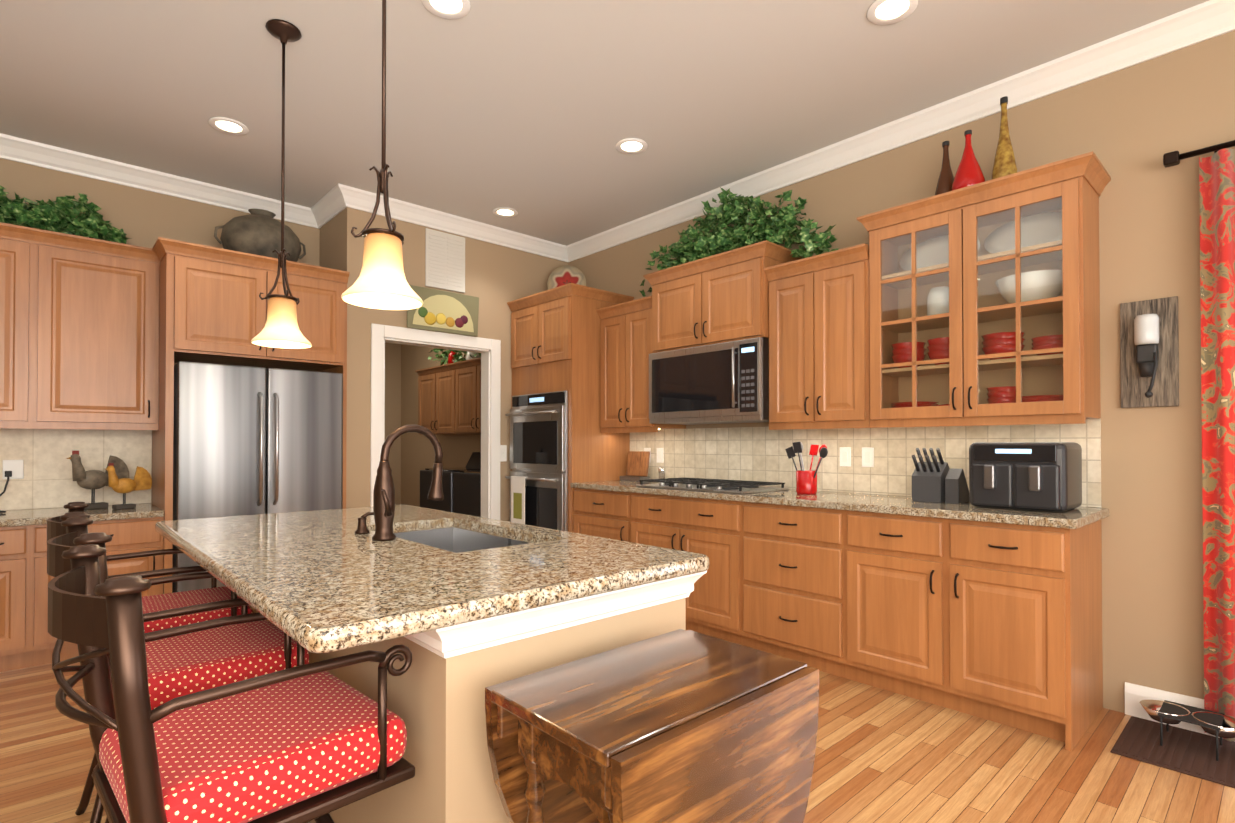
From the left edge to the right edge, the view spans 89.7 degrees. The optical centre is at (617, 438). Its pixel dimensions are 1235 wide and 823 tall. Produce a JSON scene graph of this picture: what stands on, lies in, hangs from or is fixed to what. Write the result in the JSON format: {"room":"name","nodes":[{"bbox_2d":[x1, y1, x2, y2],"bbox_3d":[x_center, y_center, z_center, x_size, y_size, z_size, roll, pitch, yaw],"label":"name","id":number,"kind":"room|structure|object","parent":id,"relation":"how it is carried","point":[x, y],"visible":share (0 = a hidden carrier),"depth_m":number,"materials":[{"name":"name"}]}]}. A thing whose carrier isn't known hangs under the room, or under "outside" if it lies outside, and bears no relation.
{"room":"kitchen","nodes":[
{"label":"kitchen","id":0,"kind":"room"},
{"bbox_2d":[0,158,323,510],"bbox_3d":[-4.067,-0.269,3.370,4.570,3.020,0.120,1,-1,-43],"label":"wall","id":1,"kind":"structure","parent":0,"point":[145,216],"depth_m":4.13,"materials":[{"name":"beige paint"}]},
{"bbox_2d":[0,428,151,510],"bbox_3d":[-3.538,0.174,3.748,1.167,0.509,0.028,1,-1,-43],"label":"backsplash","id":2,"kind":"structure","parent":1,"relation":"attached to","point":[37,463],"depth_m":3.84,"materials":[{"name":"beige tile"}]},
{"bbox_2d":[0,222,159,429],"bbox_3d":[-3.434,-0.617,3.610,1.213,1.130,0.382,1,-1,-43],"label":"upper cabinet","id":3,"kind":"object","parent":1,"relation":"attached to","point":[79,332],"visible":0.96,"depth_m":3.64,"materials":[{"name":"brown wood"}]},
{"bbox_2d":[0,186,130,243],"bbox_3d":[-3.483,-1.366,3.601,1.044,0.355,0.295,1,-1,-43],"label":"ivy garland","id":4,"kind":"object","parent":3,"relation":"on","point":[59,216],"visible":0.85,"depth_m":3.69,"materials":[{"name":"green plant"}]},
{"bbox_2d":[0,133,319,228],"bbox_3d":[-4.006,-1.720,3.295,4.598,0.116,0.090,1,-1,-43],"label":"crown molding","id":5,"kind":"structure","parent":1,"relation":"attached to","point":[12,148],"depth_m":4.08,"materials":[{"name":"white wood"}]},
{"bbox_2d":[324,219,331,267],"bbox_3d":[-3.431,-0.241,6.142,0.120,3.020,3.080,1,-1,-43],"label":"wall","id":6,"kind":"structure","parent":0,"point":[328,226],"depth_m":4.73,"materials":[{"name":"beige paint"}]},
{"bbox_2d":[415,363,454,434],"bbox_3d":[-1.923,-0.421,7.108,0.347,0.760,0.904,1,-1,-43],"label":"upper cabinet","id":7,"kind":"object","parent":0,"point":[449,399],"depth_m":6.95,"materials":[{"name":"brown wood"}]},
{"bbox_2d":[428,348,480,364],"bbox_3d":[-1.470,-0.951,6.635,0.292,0.286,2.054,1,-1,-43],"label":"decor","id":8,"kind":"object","parent":7,"relation":"on","point":[450,356],"visible":0.29,"depth_m":7.02,"materials":[{"name":"green plant"}]},
{"bbox_2d":[336,207,567,521],"bbox_3d":[-1.248,-0.252,5.135,1.970,3.020,0.120,1,-1,-43],"label":"wall","id":9,"kind":"structure","parent":0,"point":[498,275],"depth_m":5.26,"materials":[{"name":"beige paint"}]},
{"bbox_2d":[308,189,344,227],"bbox_3d":[-2.142,-1.707,4.598,0.090,0.116,0.480,1,-1,-43],"label":"crown molding","id":10,"kind":"structure","parent":9,"relation":"attached to","point":[319,214],"depth_m":4.69,"materials":[{"name":"white wood"}]},
{"bbox_2d":[370,323,500,519],"bbox_3d":[-1.440,0.212,4.940,1.090,2.090,0.144,1,-1,-43],"label":"door frame","id":11,"kind":"structure","parent":9,"relation":"attached to","point":[381,335],"depth_m":5.12,"materials":[{"name":"white wood"}]},
{"bbox_2d":[407,285,478,336],"bbox_3d":[-1.364,-0.995,4.892,0.600,0.320,0.034,1,-1,-43],"label":"framed picture","id":12,"kind":"object","parent":9,"relation":"attached to","point":[446,311],"visible":0.98,"depth_m":4.89,"materials":[{"name":"multicoloured paint"}]},
{"bbox_2d":[425,228,464,292],"bbox_3d":[-1.366,-1.409,4.944,0.340,0.450,0.014,1,-1,-43],"label":"air vent","id":13,"kind":"object","parent":9,"relation":"in","point":[444,260],"visible":1,"depth_m":4.93,"materials":[{"name":"white metal"}]},
{"bbox_2d":[328,183,567,259],"bbox_3d":[-1.242,-1.703,5.009,1.972,0.116,0.090,1,-1,-43],"label":"crown molding","id":14,"kind":"structure","parent":9,"relation":"attached to","point":[341,196],"depth_m":4.89,"materials":[{"name":"white wood"}]},
{"bbox_2d":[500,445,506,461],"bbox_3d":[-0.971,0.130,5.292,0.065,0.140,0.014,1,-1,-43],"label":"switch plate","id":15,"kind":"object","parent":9,"relation":"attached to","point":[503,453],"visible":0.88,"depth_m":5.29,"materials":[{"name":"white plastic"}]},
{"bbox_2d":[455,357,480,434],"bbox_3d":[-1.310,-0.428,6.443,0.347,0.760,0.904,1,-1,-43],"label":"upper cabinet","id":16,"kind":"object","parent":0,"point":[467,373],"depth_m":6.46,"materials":[{"name":"brown wood"}]},
{"bbox_2d":[0,0,1208,245],"bbox_3d":[-1.771,-1.840,2.345,6.840,0.100,10.940,1,-1,-43],"label":"ceiling","id":17,"kind":"structure","parent":0,"point":[532,112],"depth_m":3.14,"materials":[{"name":"grey paint"}]},
{"bbox_2d":[208,117,248,134],"bbox_3d":[-2.210,-1.773,3.531,0.195,0.008,0.195,0,-1,11],"label":"recessed light","id":18,"kind":"object","parent":17,"relation":"in","point":[222,124],"depth_m":3.53,"materials":[{"name":"white"}]},
{"bbox_2d":[251,19,311,348],"bbox_3d":[-1.459,-1.096,2.707,0.234,1.379,0.234,1,-1,-43],"label":"pendant light","id":19,"kind":"object","parent":17,"relation":"hanging from","point":[281,329],"visible":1,"depth_m":2.69,"materials":[{"name":"white glass"}]},
{"bbox_2d":[341,0,422,309],"bbox_3d":[-0.714,-1.104,1.898,0.234,1.379,0.234,1,-1,-43],"label":"pendant light","id":20,"kind":"object","parent":17,"relation":"hanging from","point":[381,282],"visible":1,"depth_m":1.86,"materials":[{"name":"white glass"}]},
{"bbox_2d":[422,0,470,18],"bbox_3d":[-0.701,-1.783,2.541,0.195,0.008,0.195,-1,-1,41],"label":"recessed light","id":21,"kind":"object","parent":17,"relation":"in","point":[448,9],"depth_m":2.57,"materials":[{"name":"white"}]},
{"bbox_2d":[492,207,517,216],"bbox_3d":[-0.875,-1.760,4.841,0.195,0.008,0.195,-1,-1,41],"label":"recessed light","id":22,"kind":"object","parent":17,"relation":"in","point":[501,211],"depth_m":4.83,"materials":[{"name":"white"}]},
{"bbox_2d":[616,138,647,153],"bbox_3d":[0.086,-1.770,3.768,0.195,0.008,0.195,0,-1,8],"label":"recessed light","id":23,"kind":"object","parent":17,"relation":"in","point":[628,145],"depth_m":3.76,"materials":[{"name":"white"}]},
{"bbox_2d":[867,0,917,24],"bbox_3d":[1.140,-1.783,2.578,0.195,0.008,0.195,-1,-1,41],"label":"recessed light","id":24,"kind":"object","parent":17,"relation":"in","point":[883,12],"depth_m":2.59,"materials":[{"name":"white"}]},
{"bbox_2d":[0,662,1234,822],"bbox_3d":[-1.771,1.280,2.314,6.840,0.100,10.940,1,-1,-43],"label":"floor","id":25,"kind":"structure","parent":0,"point":[883,756],"depth_m":2.30,"materials":[{"name":"brown wood"}]},
{"bbox_2d":[0,517,163,671],"bbox_3d":[-3.326,0.855,3.511,1.168,0.775,0.652,1,-1,-43],"label":"base cabinet","id":26,"kind":"object","parent":25,"relation":"on","point":[27,639],"visible":0.52,"depth_m":3.33,"materials":[{"name":"brown wood"}]},
{"bbox_2d":[0,503,163,526],"bbox_3d":[-3.339,0.446,3.515,1.187,0.038,0.635,1,-1,-43],"label":"countertop","id":27,"kind":"structure","parent":26,"relation":"on","point":[10,518],"depth_m":3.55,"materials":[{"name":"stone"}]},
{"bbox_2d":[0,471,11,512],"bbox_3d":[-3.563,0.308,3.559,0.125,0.232,0.214,1,-1,-43],"label":"power cord","id":28,"kind":"object","parent":27,"relation":"on","point":[8,474],"visible":1,"depth_m":3.65,"materials":[{"name":"black plastic"}]},
{"bbox_2d":[66,451,128,509],"bbox_3d":[-3.162,0.252,3.783,0.307,0.353,0.128,1,-1,-43],"label":"rooster","id":29,"kind":"object","parent":27,"relation":"on","point":[92,480],"visible":0.94,"depth_m":3.75,"materials":[{"name":"grey"}]},
{"bbox_2d":[105,463,151,508],"bbox_3d":[-2.988,0.289,3.792,0.242,0.279,0.101,1,-1,-43],"label":"rooster","id":30,"kind":"object","parent":27,"relation":"on","point":[142,480],"visible":1,"depth_m":3.77,"materials":[{"name":"yellow"}]},
{"bbox_2d":[47,502,252,822],"bbox_3d":[-1.480,0.718,1.991,0.521,1.024,0.464,0,-1,-41],"label":"bar stool","id":31,"kind":"object","parent":25,"relation":"on","point":[168,601],"visible":0.12,"depth_m":1.98,"materials":[{"name":"red fabric"}]},
{"bbox_2d":[47,517,308,822],"bbox_3d":[-1.106,0.714,1.584,0.521,1.024,0.464,1,-1,-45],"label":"bar stool","id":32,"kind":"object","parent":25,"relation":"on","point":[187,664],"visible":0.29,"depth_m":1.51,"materials":[{"name":"red fabric"}]},
{"bbox_2d":[48,544,414,822],"bbox_3d":[-0.706,0.710,1.149,0.464,1.024,0.521,-1,-1,43],"label":"bar stool","id":33,"kind":"object","parent":25,"relation":"on","point":[303,742],"visible":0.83,"depth_m":1.05,"materials":[{"name":"red fabric"}]},
{"bbox_2d":[152,237,349,593],"bbox_3d":[-2.517,0.037,4.247,1.092,2.425,0.678,1,-1,-43],"label":"enclosure","id":34,"kind":"object","parent":25,"relation":"on","point":[213,307],"visible":0.5,"depth_m":3.93,"materials":[{"name":"brown wood"}]},
{"bbox_2d":[214,209,305,261],"bbox_3d":[-2.487,-1.379,4.345,0.573,0.403,0.422,1,-1,-43],"label":"decorative urn","id":35,"kind":"object","parent":34,"relation":"on","point":[257,232],"visible":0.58,"depth_m":4.18,"materials":[{"name":"ceramic"}]},
{"bbox_2d":[172,361,342,592],"bbox_3d":[-2.459,0.397,4.224,0.952,1.705,0.691,1,-1,-43],"label":"refrigerator","id":36,"kind":"object","parent":25,"relation":"on","point":[249,440],"visible":0.44,"depth_m":3.95,"materials":[{"name":"grey metal"}]},
{"bbox_2d":[420,452,480,516],"bbox_3d":[-1.321,0.707,6.165,0.710,1.115,1.410,1,-1,-43],"label":"dryer","id":37,"kind":"object","parent":25,"relation":"on","point":[461,486],"visible":0.31,"depth_m":5.94,"materials":[{"name":"grey metal"}]},
{"bbox_2d":[309,573,705,822],"bbox_3d":[-0.645,0.790,2.055,0.784,0.876,1.772,1,-1,-43],"label":"kitchen island","id":38,"kind":"object","parent":25,"relation":"on","point":[440,699],"depth_m":1.29,"materials":[{"name":"beige paint"}]},
{"bbox_2d":[155,505,709,660],"bbox_3d":[-0.750,0.330,1.989,0.990,0.038,1.896,1,-1,-43],"label":"island countertop","id":39,"kind":"structure","parent":38,"relation":"on","point":[331,588],"depth_m":1.48,"materials":[{"name":"beige stone"}]},
{"bbox_2d":[355,424,443,540],"bbox_3d":[-0.700,0.134,2.001,0.230,0.354,0.274,1,-1,-43],"label":"faucet","id":40,"kind":"object","parent":39,"relation":"on","point":[383,512],"visible":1,"depth_m":1.89,"materials":[{"name":"brown metal"}]},
{"bbox_2d":[507,283,633,531],"bbox_3d":[-0.409,0.047,5.218,0.672,2.425,0.881,1,-1,-43],"label":"tall cabinet","id":41,"kind":"object","parent":25,"relation":"on","point":[555,339],"visible":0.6,"depth_m":4.89,"materials":[{"name":"brown wood"}]},
{"bbox_2d":[505,390,567,531],"bbox_3d":[-0.676,0.222,5.001,0.116,1.170,0.746,1,-1,-43],"label":"wall oven","id":42,"kind":"object","parent":41,"relation":"in","point":[538,477],"visible":0.79,"depth_m":4.95,"materials":[{"name":"silver metal"}]},
{"bbox_3d":[-0.445,-1.245,5.472,0.214,0.162,0.214,1,-1,-43],"label":"plate stand","id":43,"kind":"object","parent":41,"relation":"on","visible":0},
{"bbox_2d":[547,265,585,289],"bbox_3d":[-0.445,-1.354,5.464,0.344,0.344,0.026,45,-5,8],"label":"decorative plate","id":44,"kind":"object","parent":43,"relation":"on","point":[562,275],"visible":0.65,"depth_m":5.47,"materials":[{"name":"beige ceramic"}]},
{"bbox_2d":[573,488,628,541],"bbox_3d":[0.093,0.817,4.706,0.617,0.876,0.629,1,-1,-43],"label":"base cabinet","id":45,"kind":"object","parent":25,"relation":"on","point":[599,513],"depth_m":4.48,"materials":[{"name":"brown wood"}]},
{"bbox_2d":[571,480,1108,528],"bbox_3d":[0.942,0.349,3.775,0.635,0.038,3.153,1,-1,-43],"label":"countertop","id":46,"kind":"structure","parent":45,"relation":"on","point":[1076,518],"depth_m":3.06,"materials":[{"name":"stone"}]},
{"bbox_2d":[620,451,649,481],"bbox_3d":[0.139,0.224,4.972,0.118,0.235,0.240,1,-1,-43],"label":"cutting board","id":47,"kind":"object","parent":46,"relation":"on","point":[637,465],"visible":0.92,"depth_m":4.96,"materials":[{"name":"brown wood"}]},
{"bbox_2d":[658,467,664,478],"bbox_3d":[0.331,0.278,4.618,0.052,0.118,0.052,1,-1,-43],"label":"pepper grinder","id":48,"kind":"object","parent":46,"relation":"on","point":[661,471],"visible":0.85,"depth_m":4.60,"materials":[{"name":"silver metal"}]},
{"bbox_2d":[636,477,788,493],"bbox_3d":[0.611,0.310,4.128,0.500,0.045,0.890,1,-1,-43],"label":"cooktop","id":49,"kind":"object","parent":46,"relation":"in","point":[718,485],"visible":1,"depth_m":3.99,"materials":[{"name":"silver metal"}]},
{"bbox_2d":[785,442,827,493],"bbox_3d":[1.125,0.174,3.664,0.144,0.308,0.294,1,-1,-43],"label":"utensil crock","id":50,"kind":"object","parent":46,"relation":"on","point":[806,481],"visible":1,"depth_m":3.63,"materials":[{"name":"red ceramic"}]},
{"bbox_2d":[912,448,968,503],"bbox_3d":[1.640,0.186,3.156,0.234,0.274,0.215,1,-1,-43],"label":"knife block","id":51,"kind":"object","parent":46,"relation":"on","point":[936,481],"visible":1,"depth_m":3.11,"materials":[{"name":"grey"}]},
{"bbox_2d":[969,442,1081,511],"bbox_3d":[1.860,0.169,2.846,0.370,0.300,0.380,1,-1,-43],"label":"air fryer","id":52,"kind":"object","parent":46,"relation":"on","point":[1040,476],"visible":1,"depth_m":2.73,"materials":[{"name":"grey plastic"}]},
{"bbox_2d":[485,629,818,822],"bbox_3d":[0.079,0.839,1.193,0.550,0.760,0.370,1,-1,-43],"label":"table","id":53,"kind":"object","parent":25,"relation":"on","point":[682,726],"visible":1,"depth_m":1.11,"materials":[{"name":"brown wood"}]},
{"bbox_2d":[629,492,740,643],"bbox_3d":[0.621,0.811,4.132,0.617,0.876,0.930,1,-1,-43],"label":"base cabinet","id":54,"kind":"object","parent":25,"relation":"on","point":[711,528],"depth_m":3.78,"materials":[{"name":"brown wood"}]},
{"bbox_2d":[741,502,844,677],"bbox_3d":[1.149,0.805,3.558,0.617,0.876,0.630,1,-1,-43],"label":"base cabinet","id":55,"kind":"object","parent":25,"relation":"on","point":[793,557],"depth_m":3.33,"materials":[{"name":"brown wood"}]},
{"bbox_2d":[845,510,1102,751],"bbox_3d":[1.679,0.799,2.982,0.617,0.876,0.935,1,-1,-43],"label":"base cabinet","id":56,"kind":"object","parent":25,"relation":"on","point":[1000,623],"depth_m":2.70,"materials":[{"name":"brown wood"}]},
{"bbox_2d":[1110,716,1234,787],"bbox_3d":[2.331,1.226,2.338,0.470,0.008,0.680,1,-1,-43],"label":"rug","id":57,"kind":"object","parent":25,"relation":"on","point":[1187,752],"visible":0.92,"depth_m":2.44,"materials":[{"name":"brown carpet"}]},
{"bbox_2d":[1139,699,1234,760],"bbox_3d":[2.284,1.159,2.472,0.200,0.126,0.314,1,-1,-43],"label":"stand","id":58,"kind":"object","parent":57,"relation":"on","point":[1220,725],"visible":1,"depth_m":2.47,"materials":[{"name":"black wrought iron"},{"name":"stainless steel"}]},
{"bbox_2d":[568,30,1234,712],"bbox_3d":[0.701,-0.257,4.604,0.120,3.020,10.940,1,-1,-43],"label":"wall","id":59,"kind":"structure","parent":0,"point":[1130,126],"depth_m":2.77,"materials":[{"name":"beige paint"}]},
{"bbox_2d":[596,296,685,432],"bbox_3d":[0.172,-0.530,4.807,0.382,0.980,0.608,1,-1,-43],"label":"upper cabinet","id":60,"kind":"object","parent":59,"relation":"attached to","point":[625,339],"visible":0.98,"depth_m":4.69,"materials":[{"name":"brown wood"}]},
{"bbox_2d":[644,448,650,461],"bbox_3d":[0.239,0.137,4.991,0.007,0.116,0.072,1,-1,-43],"label":"outlet","id":61,"kind":"object","parent":59,"relation":"attached to","point":[645,449],"depth_m":4.97,"materials":[{"name":"white plastic"}]},
{"bbox_2d":[657,448,662,462],"bbox_3d":[0.334,0.136,4.888,0.007,0.116,0.072,1,-1,-43],"label":"outlet","id":62,"kind":"object","parent":59,"relation":"attached to","point":[659,450],"depth_m":4.88,"materials":[{"name":"white plastic"}]},
{"bbox_2d":[643,240,801,352],"bbox_3d":[0.686,-0.893,4.223,0.422,0.565,1.038,1,-1,-43],"label":"upper cabinet","id":63,"kind":"object","parent":59,"relation":"attached to","point":[723,297],"visible":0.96,"depth_m":4.02,"materials":[{"name":"brown wood"}]},
{"bbox_2d":[649,337,768,424],"bbox_3d":[0.675,-0.356,4.207,0.450,0.500,0.942,1,-1,-43],"label":"microwave","id":64,"kind":"object","parent":63,"relation":"attached to","point":[723,383],"visible":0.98,"depth_m":4.01,"materials":[{"name":"silver metal"}]},
{"bbox_2d":[640,187,838,296],"bbox_3d":[0.754,-1.347,4.194,0.328,0.626,1.540,1,-1,-43],"label":"ivy plant","id":65,"kind":"object","parent":63,"relation":"on","point":[720,239],"visible":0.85,"depth_m":4.04,"materials":[{"name":"green plant"}]},
{"bbox_2d":[764,243,869,429],"bbox_3d":[1.235,-0.542,3.651,0.382,0.980,0.628,1,-1,-43],"label":"upper cabinet","id":66,"kind":"object","parent":59,"relation":"attached to","point":[819,341],"visible":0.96,"depth_m":3.51,"materials":[{"name":"brown wood"}]},
{"bbox_2d":[840,447,850,466],"bbox_3d":[1.377,0.115,3.754,0.007,0.116,0.072,1,-1,-43],"label":"outlet","id":67,"kind":"object","parent":59,"relation":"attached to","point":[845,452],"depth_m":3.75,"materials":[{"name":"white plastic"}]},
{"bbox_2d":[630,419,1100,507],"bbox_3d":[1.162,0.127,4.001,0.010,0.409,3.123,1,-1,-43],"label":"backsplash","id":68,"kind":"structure","parent":59,"relation":"attached to","point":[749,453],"depth_m":3.76,"materials":[{"name":"beige tile"}]},
{"bbox_2d":[862,447,873,466],"bbox_3d":[1.472,0.113,3.651,0.007,0.116,0.072,1,-1,-43],"label":"outlet","id":69,"kind":"object","parent":59,"relation":"attached to","point":[867,456],"depth_m":3.65,"materials":[{"name":"white plastic"}]},
{"bbox_2d":[560,0,1234,261],"bbox_3d":[1.876,-1.721,3.185,0.090,0.116,6.998,1,-1,-43],"label":"crown molding","id":70,"kind":"structure","parent":59,"relation":"attached to","point":[1186,28],"depth_m":3.23,"materials":[{"name":"white wood"}]},
{"bbox_2d":[857,151,1110,427],"bbox_3d":[1.765,-0.622,3.075,0.384,1.130,1.024,1,-1,-43],"label":"upper cabinet","id":71,"kind":"object","parent":59,"relation":"attached to","point":[970,274],"visible":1,"depth_m":2.96,"materials":[{"name":"brown wood"}]},
{"bbox_2d":[891,342,911,367],"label":"plate","id":72,"kind":"object","parent":71,"relation":"in","point":[900,352],"depth_m":3.28,"materials":[{"name":"red ceramic"}]},
{"bbox_2d":[891,402,911,407],"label":"plate","id":73,"kind":"object","parent":71,"relation":"in","point":[899,403],"depth_m":3.25,"materials":[{"name":"red ceramic"}]},
{"bbox_2d":[900,235,948,270],"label":"plate","id":74,"kind":"object","parent":71,"relation":"in","point":[940,250],"depth_m":3.33,"materials":[{"name":"white ceramic"}]},
{"bbox_2d":[917,337,948,365],"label":"plate","id":75,"kind":"object","parent":71,"relation":"in","point":[936,340],"depth_m":3.15,"materials":[{"name":"red ceramic"}]},
{"bbox_2d":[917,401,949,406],"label":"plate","id":76,"kind":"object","parent":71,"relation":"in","point":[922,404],"depth_m":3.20,"materials":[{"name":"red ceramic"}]},
{"bbox_2d":[927,286,948,315],"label":"bowl","id":77,"kind":"object","parent":71,"relation":"in","point":[940,288],"depth_m":3.17,"materials":[{"name":"white ceramic"}]},
{"bbox_2d":[934,96,1016,195],"bbox_3d":[1.763,-1.425,3.093,0.208,0.470,0.370,1,-1,-43],"label":"decorative bottles","id":78,"kind":"object","parent":71,"relation":"on","point":[969,172],"visible":0.65,"depth_m":3.03,"materials":[{"name":"brown glass"}]},
{"bbox_2d":[977,220,1014,252],"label":"plate","id":79,"kind":"object","parent":71,"relation":"in","point":[1010,226],"depth_m":3.07,"materials":[{"name":"white ceramic"}]},
{"bbox_2d":[981,332,1015,359],"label":"plate","id":80,"kind":"object","parent":71,"relation":"in","point":[990,336],"depth_m":2.94,"materials":[{"name":"red ceramic"}]},
{"bbox_2d":[986,386,1015,403],"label":"plate","id":81,"kind":"object","parent":71,"relation":"in","point":[998,389],"depth_m":2.94,"materials":[{"name":"red ceramic"}]},
{"bbox_2d":[995,275,1015,303],"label":"bowl","id":82,"kind":"object","parent":71,"relation":"in","point":[1002,283],"depth_m":2.91,"materials":[{"name":"white ceramic"}]},
{"bbox_2d":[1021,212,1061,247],"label":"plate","id":83,"kind":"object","parent":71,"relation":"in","point":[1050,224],"depth_m":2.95,"materials":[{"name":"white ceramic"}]},
{"bbox_2d":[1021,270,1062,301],"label":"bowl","id":84,"kind":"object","parent":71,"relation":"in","point":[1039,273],"depth_m":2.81,"materials":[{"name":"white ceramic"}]},
{"bbox_2d":[1022,395,1062,401],"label":"plate","id":85,"kind":"object","parent":71,"relation":"in","point":[1044,397],"depth_m":2.79,"materials":[{"name":"red ceramic"}]},
{"bbox_2d":[1031,334,1062,355],"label":"plate","id":86,"kind":"object","parent":71,"relation":"in","point":[1036,343],"depth_m":2.80,"materials":[{"name":"red ceramic"}]},
{"bbox_2d":[1120,296,1178,407],"bbox_3d":[2.299,-0.371,2.695,0.111,0.470,0.195,1,-1,-43],"label":"wall sconce","id":87,"kind":"object","parent":59,"relation":"attached to","point":[1149,353],"visible":1,"depth_m":2.69,"materials":[{"name":"brown wood"}]},
{"bbox_2d":[1125,682,1234,741],"bbox_3d":[3.273,1.153,1.694,0.014,0.139,2.955,1,-1,-43],"label":"baseboard","id":88,"kind":"structure","parent":59,"relation":"attached to","point":[1135,694],"depth_m":2.71,"materials":[{"name":"white wood"}]},
{"bbox_2d":[1163,140,1234,167],"bbox_3d":[3.155,-1.186,1.776,0.108,0.050,2.400,1,-1,-43],"label":"curtain rod","id":89,"kind":"object","parent":59,"relation":"attached to","point":[1173,158],"visible":0.94,"depth_m":2.57,"materials":[{"name":"brown metal"}]},
{"bbox_2d":[1199,148,1234,740],"bbox_3d":[2.608,0.020,2.320,0.065,2.360,0.620,1,-1,-43],"label":"curtain","id":90,"kind":"object","parent":89,"relation":"hanging from","point":[1217,227],"visible":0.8,"depth_m":2.51,"materials":[{"name":"fabric"}]}
]}

